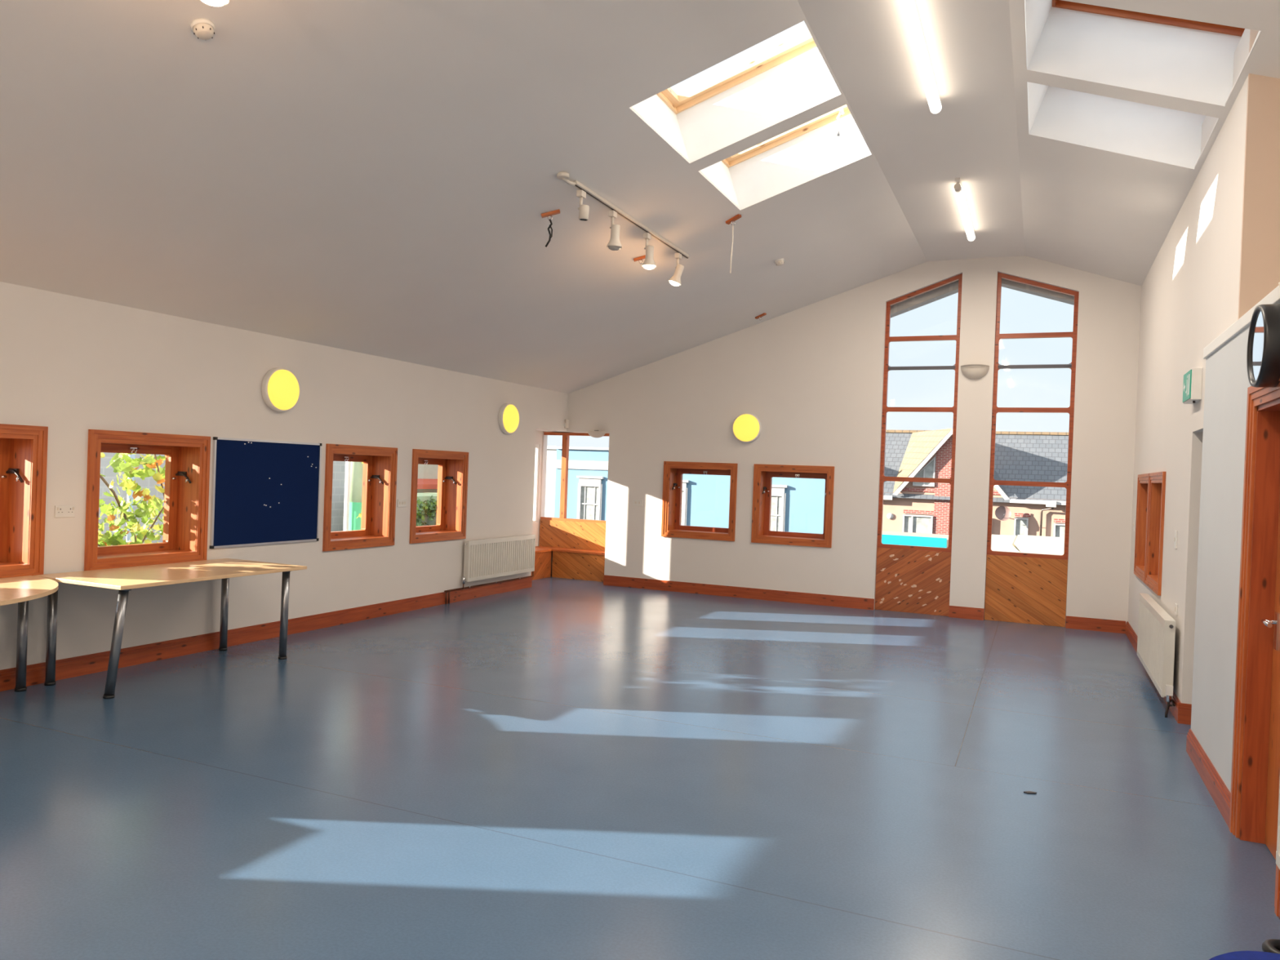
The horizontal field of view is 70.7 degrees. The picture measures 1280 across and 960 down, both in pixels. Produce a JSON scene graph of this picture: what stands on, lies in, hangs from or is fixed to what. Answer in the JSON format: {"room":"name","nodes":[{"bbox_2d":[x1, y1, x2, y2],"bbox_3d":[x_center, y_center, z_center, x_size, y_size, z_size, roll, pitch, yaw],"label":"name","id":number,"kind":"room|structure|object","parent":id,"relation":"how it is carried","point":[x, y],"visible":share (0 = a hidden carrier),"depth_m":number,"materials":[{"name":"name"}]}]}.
{"room":"community hall","nodes":[
{"label":"community hall","id":0,"kind":"room"},
{"bbox_2d":[0,281,569,670],"bbox_3d":[-4.223,-0.170,6.695,0.350,3.200,15.220,2,1,24],"label":"wall","id":1,"kind":"structure","parent":0,"point":[71,366],"depth_m":7.82,"materials":[{"name":"beige paint"}]},
{"bbox_2d":[0,423,48,577],"bbox_3d":[-4.535,0.143,5.928,0.324,1.055,1.050,2,1,24],"label":"window","id":2,"kind":"structure","parent":1,"relation":"in","point":[23,448],"depth_m":6.31,"materials":[{"name":"orange wood"}]},
{"bbox_2d":[54,505,75,517],"bbox_3d":[-4.131,0.226,6.489,0.014,0.086,0.146,2,1,24],"label":"double socket","id":3,"kind":"object","parent":1,"relation":"attached to","point":[60,511],"visible":1,"depth_m":6.48,"materials":[{"name":"white plastic"}]},
{"bbox_2d":[84,429,210,570],"bbox_3d":[-3.984,0.153,7.172,0.324,1.055,1.050,2,1,24],"label":"window","id":4,"kind":"structure","parent":1,"relation":"in","point":[187,466],"depth_m":7.43,"materials":[{"name":"orange wood"}]},
{"bbox_2d":[209,436,321,548],"bbox_3d":[-3.363,0.113,8.197,0.025,0.947,1.241,2,1,24],"label":"noticeboard","id":5,"kind":"object","parent":1,"relation":"attached to","point":[264,491],"visible":1,"depth_m":8.13,"materials":[{"name":"blue fabric"}]},
{"bbox_2d":[0,577,532,691],"bbox_3d":[-4.348,1.361,6.093,0.020,0.142,14.040,2,1,24],"label":"baseboard","id":6,"kind":"structure","parent":1,"relation":"attached to","point":[72,667],"depth_m":7.93,"materials":[{"name":"red wood"}]},
{"bbox_2d":[261,367,299,411],"bbox_3d":[-3.259,-0.823,8.236,0.116,0.400,0.400,2,1,24],"label":"round wall lamp","id":7,"kind":"object","parent":1,"relation":"attached to","point":[280,388],"visible":1,"depth_m":8.16,"materials":[{"name":"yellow plastic"}]},
{"bbox_2d":[322,444,397,551],"bbox_3d":[-3.006,0.170,9.380,0.324,1.055,1.050,2,1,24],"label":"window","id":8,"kind":"structure","parent":1,"relation":"in","point":[380,464],"depth_m":9.72,"materials":[{"name":"orange wood"}]},
{"bbox_2d":[397,498,406,506],"bbox_3d":[-2.612,0.253,9.916,0.015,0.086,0.146,2,1,24],"label":"light switch","id":9,"kind":"object","parent":1,"relation":"attached to","point":[401,502],"visible":1,"depth_m":9.91,"materials":[{"name":"white plastic"}]},
{"bbox_2d":[408,448,468,543],"bbox_3d":[-2.466,0.180,10.598,0.324,1.055,1.050,2,1,24],"label":"window","id":10,"kind":"structure","parent":1,"relation":"in","point":[453,466],"depth_m":10.94,"materials":[{"name":"orange wood"}]},
{"bbox_2d":[444,534,535,604],"bbox_3d":[-1.867,1.109,11.541,0.077,0.735,1.988,2,1,24],"label":"radiator","id":11,"kind":"object","parent":1,"relation":"attached to","point":[491,557],"visible":1,"depth_m":11.54,"materials":[{"name":"metal"}]},
{"bbox_2d":[464,534,533,541],"bbox_3d":[-1.781,0.746,11.687,0.065,0.004,1.586,2,1,24],"label":"grille","id":12,"kind":"object","parent":11,"relation":"attached to","point":[526,536],"depth_m":11.76,"materials":[{"name":"metal"}]},
{"bbox_2d":[497,403,519,434],"bbox_3d":[-1.693,-0.800,11.770,0.116,0.400,0.400,2,1,24],"label":"round wall lamp","id":13,"kind":"object","parent":1,"relation":"attached to","point":[508,415],"visible":1,"depth_m":11.68,"materials":[{"name":"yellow plastic"}]},
{"bbox_2d":[502,404,519,432],"bbox_3d":[-1.666,-0.799,11.758,0.056,0.368,0.368,2,1,24],"label":"diffuser","id":14,"kind":"object","parent":13,"relation":"attached to","point":[510,413],"depth_m":11.69,"materials":[{"name":"yellow"}]},
{"bbox_2d":[532,430,579,574],"bbox_3d":[-1.078,0.343,12.998,2.110,2.300,2.040,2,1,24],"label":"wall","id":15,"kind":"structure","parent":0,"point":[541,439],"depth_m":14.19,"materials":[{"name":"beige paint"}]},
{"bbox_2d":[533,444,539,522],"bbox_3d":[-1.966,0.067,13.377,0.060,1.260,1.690,2,1,24],"label":"window","id":16,"kind":"structure","parent":15,"relation":"in","point":[537,446],"depth_m":14.11,"materials":[{"name":"white paint"}]},
{"bbox_2d":[540,431,608,523],"bbox_3d":[-0.731,-0.034,13.870,1.730,1.375,0.090,2,1,24],"label":"window","id":17,"kind":"structure","parent":15,"relation":"in","point":[565,449],"depth_m":14.04,"materials":[{"name":"orange wood"}]},
{"bbox_2d":[0,574,1279,959],"bbox_3d":[-0.301,1.647,5.151,10.600,0.120,16.200,2,1,24],"label":"floor","id":18,"kind":"structure","parent":0,"point":[553,768],"depth_m":4.52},
{"bbox_2d":[0,575,58,691],"bbox_3d":[-4.194,1.060,5.141,1.000,0.772,2.020,2,1,24],"label":"table","id":19,"kind":"object","parent":18,"relation":"on","point":[20,589],"visible":1,"depth_m":6.03,"materials":[{"name":"brown wood"}]},
{"bbox_2d":[33,558,306,698],"bbox_3d":[-3.492,1.073,6.851,0.900,0.776,1.645,2,1,24],"label":"table","id":20,"kind":"object","parent":18,"relation":"on","point":[123,580],"visible":0.95,"depth_m":6.50,"materials":[{"name":"brown wood"}]},
{"bbox_2d":[530,519,605,582],"bbox_3d":[-1.098,1.070,13.006,1.840,0.845,1.789,2,1,24],"label":"wood paneling","id":21,"kind":"structure","parent":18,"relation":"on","point":[565,539],"depth_m":13.72,"materials":[{"name":"orange wood"}]},
{"bbox_2d":[1023,791,1036,794],"bbox_3d":[2.090,1.674,4.839,0.068,0.006,0.029,2,0,0],"label":"scrap","id":22,"kind":"object","parent":18,"relation":"on","point":[1025,792],"visible":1,"depth_m":4.83,"materials":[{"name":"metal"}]},
{"bbox_2d":[1208,951,1279,959],"bbox_3d":[1.597,1.457,2.174,0.440,0.451,0.440,2,1,24],"label":"stool","id":23,"kind":"object","parent":18,"relation":"on","point":[1237,955],"visible":1,"depth_m":2.34,"materials":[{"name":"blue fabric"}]},
{"bbox_2d":[1262,938,1279,954],"bbox_3d":[2.191,1.638,3.053,0.159,0.112,0.159,2,1,24],"label":"cable coil","id":24,"kind":"object","parent":18,"relation":"on","point":[1272,945],"visible":0.56,"depth_m":3.08,"materials":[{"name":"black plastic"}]},
{"bbox_2d":[0,0,1279,393],"bbox_3d":[-0.006,-1.844,4.758,10.600,1.954,15.470,2,1,24],"label":"ceiling","id":25,"kind":"structure","parent":0,"point":[379,178],"depth_m":6.13,"materials":[{"name":"paint"}]},
{"bbox_2d":[190,17,215,39],"bbox_3d":[-2.045,-2.105,4.225,0.106,0.075,0.104,2,1,24],"label":"smoke detector","id":26,"kind":"object","parent":25,"relation":"attached to","point":[203,29],"visible":1,"depth_m":4.20,"materials":[{"name":"white plastic"}]},
{"bbox_2d":[541,208,559,247],"bbox_3d":[-0.711,-1.991,7.142,0.149,0.298,0.044,2,0,-5],"label":"ceiling hook","id":27,"kind":"object","parent":25,"relation":"attached to","point":[548,215],"visible":1,"depth_m":7.13,"materials":[{"name":"orange wood"}]},
{"bbox_2d":[556,171,689,258],"bbox_3d":[-0.058,-2.196,7.697,0.089,0.054,2.564,2,1,24],"label":"track","id":28,"kind":"object","parent":25,"relation":"attached to","point":[563,175],"visible":1,"depth_m":7.41,"materials":[{"name":"beige metal"}]},
{"bbox_2d":[576,189,589,221],"bbox_3d":[-0.426,-2.074,6.822,0.089,0.218,0.074,2,1,24],"label":"track spotlight","id":29,"kind":"object","parent":28,"relation":"attached to","point":[584,209],"visible":1,"depth_m":6.80,"materials":[{"name":"beige plastic"}]},
{"bbox_2d":[606,210,622,250],"bbox_3d":[-0.203,-2.022,7.333,0.127,0.314,0.127,2,1,24],"label":"track spotlight","id":30,"kind":"object","parent":28,"relation":"attached to","point":[614,244],"visible":1,"depth_m":7.30,"materials":[{"name":"beige plastic"}]},
{"bbox_2d":[641,232,656,269],"bbox_3d":[0.085,-2.016,7.962,0.127,0.315,0.127,2,1,24],"label":"track spotlight","id":31,"kind":"object","parent":28,"relation":"attached to","point":[649,263],"visible":1,"depth_m":7.93,"materials":[{"name":"beige plastic"}]},
{"bbox_2d":[668,253,684,286],"bbox_3d":[0.348,-2.014,8.649,0.145,0.310,0.127,2,1,24],"label":"track spotlight","id":32,"kind":"object","parent":28,"relation":"attached to","point":[675,280],"visible":1,"depth_m":8.62,"materials":[{"name":"beige plastic"}]},
{"bbox_2d":[633,255,645,263],"bbox_3d":[0.013,-2.103,8.598,0.149,0.090,0.044,2,0,1],"label":"ceiling hook","id":33,"kind":"object","parent":25,"relation":"attached to","point":[641,258],"visible":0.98,"depth_m":8.58,"materials":[{"name":"orange wood"}]},
{"bbox_2d":[725,213,741,273],"bbox_3d":[0.844,-2.149,8.231,0.149,0.523,0.044,3,1,41],"label":"ceiling hook","id":34,"kind":"object","parent":25,"relation":"attached to","point":[734,219],"visible":1,"depth_m":8.23,"materials":[{"name":"orange wood"}]},
{"bbox_2d":[629,20,840,163],"bbox_3d":[0.620,-2.838,6.209,1.298,0.852,1.115,2,1,24],"label":"window","id":35,"kind":"structure","parent":25,"relation":"attached to","point":[792,77],"depth_m":6.70,"materials":[{"name":"white paint"}]},
{"bbox_2d":[755,312,766,319],"bbox_3d":[1.568,-2.121,11.735,0.149,0.090,0.044,3,1,41],"label":"ceiling hook","id":36,"kind":"object","parent":25,"relation":"attached to","point":[758,317],"visible":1,"depth_m":11.73,"materials":[{"name":"orange wood"}]},
{"bbox_2d":[774,257,784,266],"bbox_3d":[1.505,-2.349,9.742,0.106,0.075,0.104,2,1,24],"label":"smoke detector","id":37,"kind":"object","parent":25,"relation":"attached to","point":[779,262],"visible":1,"depth_m":9.71,"materials":[{"name":"white plastic"}]},
{"bbox_2d":[698,104,871,209],"bbox_3d":[1.143,-2.829,7.388,1.298,0.852,1.095,2,1,24],"label":"window","id":38,"kind":"structure","parent":25,"relation":"attached to","point":[833,140],"depth_m":7.87,"materials":[{"name":"white paint"}]},
{"bbox_2d":[897,0,942,113],"bbox_3d":[1.755,-2.687,5.642,0.079,0.114,1.840,2,1,24],"label":"fluorescent tube light","id":39,"kind":"object","parent":25,"relation":"attached to","point":[908,10],"visible":1,"depth_m":5.58,"materials":[{"name":"white plastic"}]},
{"bbox_2d":[953,177,975,240],"bbox_3d":[3.237,-2.661,8.989,0.079,0.114,1.860,2,1,24],"label":"fluorescent tube light","id":40,"kind":"object","parent":25,"relation":"attached to","point":[958,190],"visible":1,"depth_m":8.73,"materials":[{"name":"white plastic"}]},
{"bbox_2d":[1027,81,1217,168],"bbox_3d":[3.403,-2.706,6.288,1.279,0.860,0.995,2,1,24],"label":"window","id":41,"kind":"structure","parent":25,"relation":"attached to","point":[1139,130],"depth_m":6.74,"materials":[{"name":"white paint"}]},
{"bbox_2d":[1025,0,1259,106],"bbox_3d":[2.924,-2.714,5.207,1.279,0.860,0.990,2,1,24],"label":"window","id":42,"kind":"structure","parent":25,"relation":"attached to","point":[1162,55],"depth_m":5.65,"materials":[{"name":"white paint"}]},
{"bbox_3d":[-2.073,-2.268,2.883,0.044,0.041,1.760,2,1,24],"label":"track","id":43,"kind":"object","parent":25,"relation":"attached to","visible":0},
{"bbox_2d":[200,0,229,6],"bbox_3d":[-1.719,-2.077,3.638,0.127,0.315,0.127,2,1,24],"label":"ceiling lamp","id":44,"kind":"object","parent":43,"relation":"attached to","point":[211,2],"visible":1,"depth_m":3.64,"materials":[{"name":"beige plastic"}]},
{"bbox_2d":[555,255,1141,622],"bbox_3d":[2.940,-0.800,11.686,9.350,4.900,0.300,2,1,24],"label":"wall","id":45,"kind":"structure","parent":0,"point":[812,375],"depth_m":11.65,"materials":[{"name":"beige paint"}]},
{"bbox_2d":[564,419,568,428],"bbox_3d":[-1.086,-0.825,13.247,0.058,0.130,0.090,2,1,-32],"label":"sensor","id":46,"kind":"object","parent":45,"relation":"attached to","point":[566,421],"visible":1,"depth_m":13.21,"materials":[{"name":"beige plastic"}]},
{"bbox_2d":[587,430,605,437],"bbox_3d":[-0.654,-0.666,13.034,0.288,0.107,0.144,2,1,24],"label":"wall lamp","id":47,"kind":"object","parent":45,"relation":"attached to","point":[596,433],"visible":1,"depth_m":13.02,"materials":[{"name":"beige plastic"}]},
{"bbox_2d":[632,499,642,506],"bbox_3d":[-0.033,0.323,12.822,0.150,0.090,0.015,2,1,24],"label":"light switch","id":48,"kind":"object","parent":45,"relation":"attached to","point":[635,502],"visible":1,"depth_m":12.82,"materials":[{"name":"white plastic"}]},
{"bbox_2d":[661,461,737,541],"bbox_3d":[0.871,0.285,12.581,1.073,1.055,0.324,2,1,24],"label":"window","id":49,"kind":"structure","parent":45,"relation":"in","point":[671,526],"depth_m":12.62,"materials":[{"name":"orange wood"}]},
{"bbox_2d":[732,413,761,442],"bbox_3d":[1.430,-0.701,12.127,0.400,0.400,0.116,2,1,24],"label":"round wall lamp","id":50,"kind":"object","parent":45,"relation":"attached to","point":[746,427],"visible":1,"depth_m":12.08,"materials":[{"name":"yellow plastic"}]},
{"bbox_2d":[751,463,834,547],"bbox_3d":[2.068,0.333,12.051,1.075,1.055,0.324,2,1,24],"label":"window","id":51,"kind":"structure","parent":45,"relation":"in","point":[763,474],"depth_m":12.07,"materials":[{"name":"orange wood"}]},
{"bbox_2d":[603,574,1125,633],"bbox_3d":[2.517,1.565,11.680,6.655,0.142,0.020,2,1,24],"label":"baseboard","id":52,"kind":"structure","parent":45,"relation":"attached to","point":[962,612],"depth_m":11.88,"materials":[{"name":"red wood"}]},
{"bbox_2d":[875,273,962,616],"bbox_3d":[3.534,-0.448,11.436,0.907,4.241,0.232,2,1,24],"label":"window","id":53,"kind":"structure","parent":45,"relation":"in","point":[910,579],"depth_m":11.35,"materials":[{"name":"red wood"}]},
{"bbox_2d":[960,364,989,379],"bbox_3d":[4.053,-1.315,10.944,0.328,0.172,0.164,2,1,24],"label":"wall lamp","id":54,"kind":"object","parent":45,"relation":"attached to","point":[971,371],"visible":1,"depth_m":10.93,"materials":[{"name":"beige plastic"}]},
{"bbox_2d":[890,278,1074,317],"bbox_3d":[4.283,-2.344,11.427,4.800,1.413,0.210,2,1,24],"label":"trim","id":55,"kind":"structure","parent":45,"relation":"attached to","point":[941,292],"depth_m":11.48,"materials":[{"name":"grey wood"}]},
{"bbox_2d":[984,271,1079,626],"bbox_3d":[4.726,-0.395,10.909,0.898,4.231,0.230,2,1,24],"label":"window","id":56,"kind":"structure","parent":45,"relation":"in","point":[1024,588],"depth_m":10.81,"materials":[{"name":"red wood"}]},
{"bbox_2d":[1127,28,1249,704],"bbox_3d":[4.687,-0.403,7.700,0.350,4.300,5.970,2,1,24],"label":"wall","id":57,"kind":"structure","parent":0,"point":[1190,291],"depth_m":6.67,"materials":[{"name":"beige paint"}]},
{"bbox_2d":[1133,518,1135,531],"bbox_3d":[5.466,0.497,9.989,0.015,0.140,0.090,2,1,24],"label":"light switch","id":58,"kind":"object","parent":57,"relation":"attached to","point":[1134,523],"visible":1,"depth_m":9.95,"materials":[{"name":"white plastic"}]},
{"bbox_2d":[1133,473,1149,582],"bbox_3d":[5.231,0.473,9.098,0.324,1.055,1.060,2,1,24],"label":"window","id":59,"kind":"structure","parent":57,"relation":"in","point":[1143,479],"depth_m":9.54,"materials":[{"name":"orange wood"}]},
{"bbox_2d":[1144,471,1165,595],"bbox_3d":[4.790,0.465,8.101,0.324,1.055,1.060,2,1,24],"label":"window","id":60,"kind":"structure","parent":57,"relation":"in","point":[1157,481],"depth_m":8.53,"materials":[{"name":"orange wood"}]},
{"bbox_2d":[1136,593,1175,717],"bbox_3d":[4.227,1.383,7.409,0.085,0.700,1.915,2,1,24],"label":"radiator","id":61,"kind":"object","parent":57,"relation":"attached to","point":[1156,627],"visible":1,"depth_m":6.97,"materials":[{"name":"metal"}]},
{"bbox_2d":[1139,593,1175,622],"bbox_3d":[4.245,1.036,7.436,0.070,0.004,1.856,2,1,24],"label":"grille","id":62,"kind":"object","parent":61,"relation":"attached to","point":[1153,605],"depth_m":7.27,"materials":[{"name":"metal"}]},
{"bbox_2d":[1125,621,1191,724],"bbox_3d":[4.985,1.683,8.246,0.645,0.142,4.300,2,1,24],"label":"baseboard","id":63,"kind":"structure","parent":57,"relation":"attached to","point":[1181,712],"depth_m":6.51,"materials":[{"name":"red wood"}]},
{"bbox_2d":[1173,529,1177,548],"bbox_3d":[4.118,0.458,6.944,0.015,0.140,0.090,2,1,24],"label":"light switch","id":64,"kind":"object","parent":57,"relation":"attached to","point":[1175,531],"visible":1,"depth_m":6.91,"materials":[{"name":"white plastic"}]},
{"bbox_2d":[1174,603,1177,615],"bbox_3d":[4.027,0.971,6.784,0.015,0.080,0.080,2,1,24],"label":"light switch","id":65,"kind":"object","parent":57,"relation":"attached to","point":[1175,604],"visible":1,"depth_m":6.76,"materials":[{"name":"white plastic"}]},
{"bbox_2d":[1182,367,1202,404],"bbox_3d":[3.833,-0.643,6.269,0.070,0.230,0.360,2,1,24],"label":"exit sign","id":66,"kind":"object","parent":57,"relation":"attached to","point":[1193,379],"visible":1,"depth_m":6.11,"materials":[{"name":"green plastic"}]},
{"bbox_2d":[1191,302,1279,792],"bbox_3d":[1.716,0.449,1.129,0.395,2.490,9.860,2,1,24],"label":"wall","id":67,"kind":"structure","parent":0,"point":[1227,383],"depth_m":5.01,"materials":[{"name":"grey paint"}]},
{"bbox_2d":[1186,728,1279,919],"bbox_3d":[1.484,1.614,1.222,0.020,0.142,9.860,2,1,24],"label":"baseboard","id":68,"kind":"structure","parent":67,"relation":"attached to","point":[1215,784],"depth_m":4.95,"materials":[{"name":"red wood"}]},
{"bbox_2d":[1203,284,1279,359],"bbox_3d":[2.524,-0.798,0.789,2.085,0.065,9.875,2,1,24],"label":"trim","id":69,"kind":"structure","parent":67,"relation":"on","point":[1273,297],"depth_m":4.72,"materials":[{"name":"white paint"}]},
{"bbox_2d":[1229,378,1279,916],"bbox_3d":[2.796,0.630,3.925,0.164,2.160,0.970,2,1,24],"label":"door","id":70,"kind":"structure","parent":67,"relation":"in","point":[1255,757],"depth_m":4.26,"materials":[{"name":"orange wood"}]},
{"bbox_2d":[1246,282,1279,387],"bbox_3d":[2.727,-0.628,3.894,0.119,0.456,0.356,2,1,24],"label":"wall clock","id":71,"kind":"object","parent":67,"relation":"attached to","point":[1263,353],"visible":1,"depth_m":3.82,"materials":[{"name":"black plastic"}]},
{"bbox_2d":[1275,779,1279,869],"bbox_3d":[2.137,1.136,2.756,0.046,0.620,1.412,2,1,24],"label":"radiator","id":72,"kind":"object","parent":67,"relation":"attached to","point":[1277,852],"visible":1,"depth_m":3.35,"materials":[{"name":"metal"}]},
{"bbox_2d":[1238,29,1279,319],"bbox_3d":[4.285,-1.658,4.609,2.025,1.770,0.024,2,1,24],"label":"wall","id":73,"kind":"structure","parent":0,"point":[1260,264],"depth_m":4.98,"materials":[{"name":"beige paint"}]},
{"label":"outside","id":74,"kind":"structure","parent":0,"visible":0},
{"bbox_3d":[11.961,5.351,27.472,120.000,0.200,120.000,2,1,24],"label":"ground","id":75,"kind":"structure","parent":74,"visible":0},
{"bbox_2d":[125,453,135,542],"bbox_3d":[-8.627,1.300,15.229,0.099,6.600,0.099,2,1,24],"label":"post","id":76,"kind":"object","parent":75,"relation":"on","point":[128,536],"visible":0.02,"depth_m":15.18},
{"bbox_2d":[97,452,165,546],"bbox_3d":[-4.706,2.045,7.705,0.925,5.522,2.620,2,1,22],"label":"tree","id":77,"kind":"object","parent":75,"relation":"on","point":[148,510],"visible":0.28,"depth_m":7.95,"materials":[{"name":"green plant"}]},
{"bbox_2d":[97,452,345,545],"bbox_3d":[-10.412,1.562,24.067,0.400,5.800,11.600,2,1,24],"label":"building","id":78,"kind":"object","parent":75,"relation":"on","point":[339,467],"depth_m":21.11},
{"bbox_2d":[342,461,351,530],"bbox_3d":[-4.685,1.351,14.322,0.060,6.800,0.055,2,1,24],"label":"post","id":79,"kind":"object","parent":75,"relation":"on","point":[348,464],"visible":0.02,"depth_m":14.29,"materials":[{"name":"white paint"}]},
{"bbox_2d":[348,461,363,530],"bbox_3d":[-4.568,1.354,14.513,0.320,6.800,0.320,2,1,24],"label":"post","id":80,"kind":"object","parent":75,"relation":"on","point":[357,468],"visible":0.16,"depth_m":14.35,"materials":[{"name":"green paint"}]},
{"bbox_2d":[416,495,436,526],"bbox_3d":[-5.354,2.522,23.892,2.188,4.253,4.735,2,1,24],"label":"hedge","id":81,"kind":"object","parent":75,"relation":"on","point":[426,513],"visible":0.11,"depth_m":22.17,"materials":[{"name":"green plant"}]},
{"bbox_2d":[417,492,437,503],"bbox_3d":[-6.530,2.507,28.465,2.000,4.120,5.200,2,1,24],"label":"grass bank","id":82,"kind":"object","parent":75,"relation":"on","point":[423,497],"visible":0.07,"depth_m":26.73,"materials":[{"name":"green plant"}]},
{"bbox_2d":[417,463,438,493],"bbox_3d":[-9.435,1.012,34.248,7.100,6.800,7.000,2,1,24],"label":"house","id":83,"kind":"structure","parent":75,"relation":"on","point":[427,482],"depth_m":31.26,"materials":[{"name":"paint"}]},
{"bbox_2d":[544,445,556,517],"bbox_3d":[-7.966,1.221,50.548,10.600,6.220,6.000,2,1,24],"label":"building","id":84,"kind":"structure","parent":75,"relation":"on","point":[551,451],"depth_m":45.86,"materials":[{"name":"white paint"}]},
{"bbox_2d":[554,446,825,533],"bbox_3d":[4.175,1.705,46.720,14.680,6.200,9.160,2,1,24],"label":"building","id":85,"kind":"structure","parent":75,"relation":"on","point":[797,504],"depth_m":42.46,"materials":[{"name":"blue paint"}]},
{"bbox_2d":[881,530,948,547],"bbox_3d":[8.479,3.400,28.455,2.700,3.430,3.050,2,1,24],"label":"building","id":86,"kind":"structure","parent":75,"relation":"on","point":[940,540],"depth_m":27.06,"materials":[{"name":"teal paint"}]},
{"bbox_2d":[882,428,1068,537],"bbox_3d":[18.476,1.652,39.370,16.000,7.470,7.820,2,1,24],"label":"gabled house","id":87,"kind":"structure","parent":75,"relation":"on","point":[915,507],"depth_m":38.27,"materials":[{"name":"grey tile"}]},
{"bbox_2d":[887,513,893,519],"bbox_3d":[10.786,1.561,38.925,0.258,0.258,0.060,2,1,24],"label":"alarm box","id":88,"kind":"object","parent":87,"relation":"attached to","point":[890,516],"visible":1,"depth_m":38.90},
{"bbox_2d":[995,506,1011,520],"bbox_3d":[14.815,1.352,36.726,0.605,0.600,0.479,2,1,-39],"label":"satellite dish","id":89,"kind":"object","parent":87,"relation":"attached to","point":[1002,513],"visible":1,"depth_m":36.73,"materials":[{"name":"grey metal"}]},
{"bbox_2d":[991,534,1064,555],"bbox_3d":[11.923,3.507,25.863,5.100,3.510,5.400,2,1,24],"label":"wall","id":90,"kind":"structure","parent":75,"relation":"on","point":[1004,543],"depth_m":24.23,"materials":[{"name":"white paint"}]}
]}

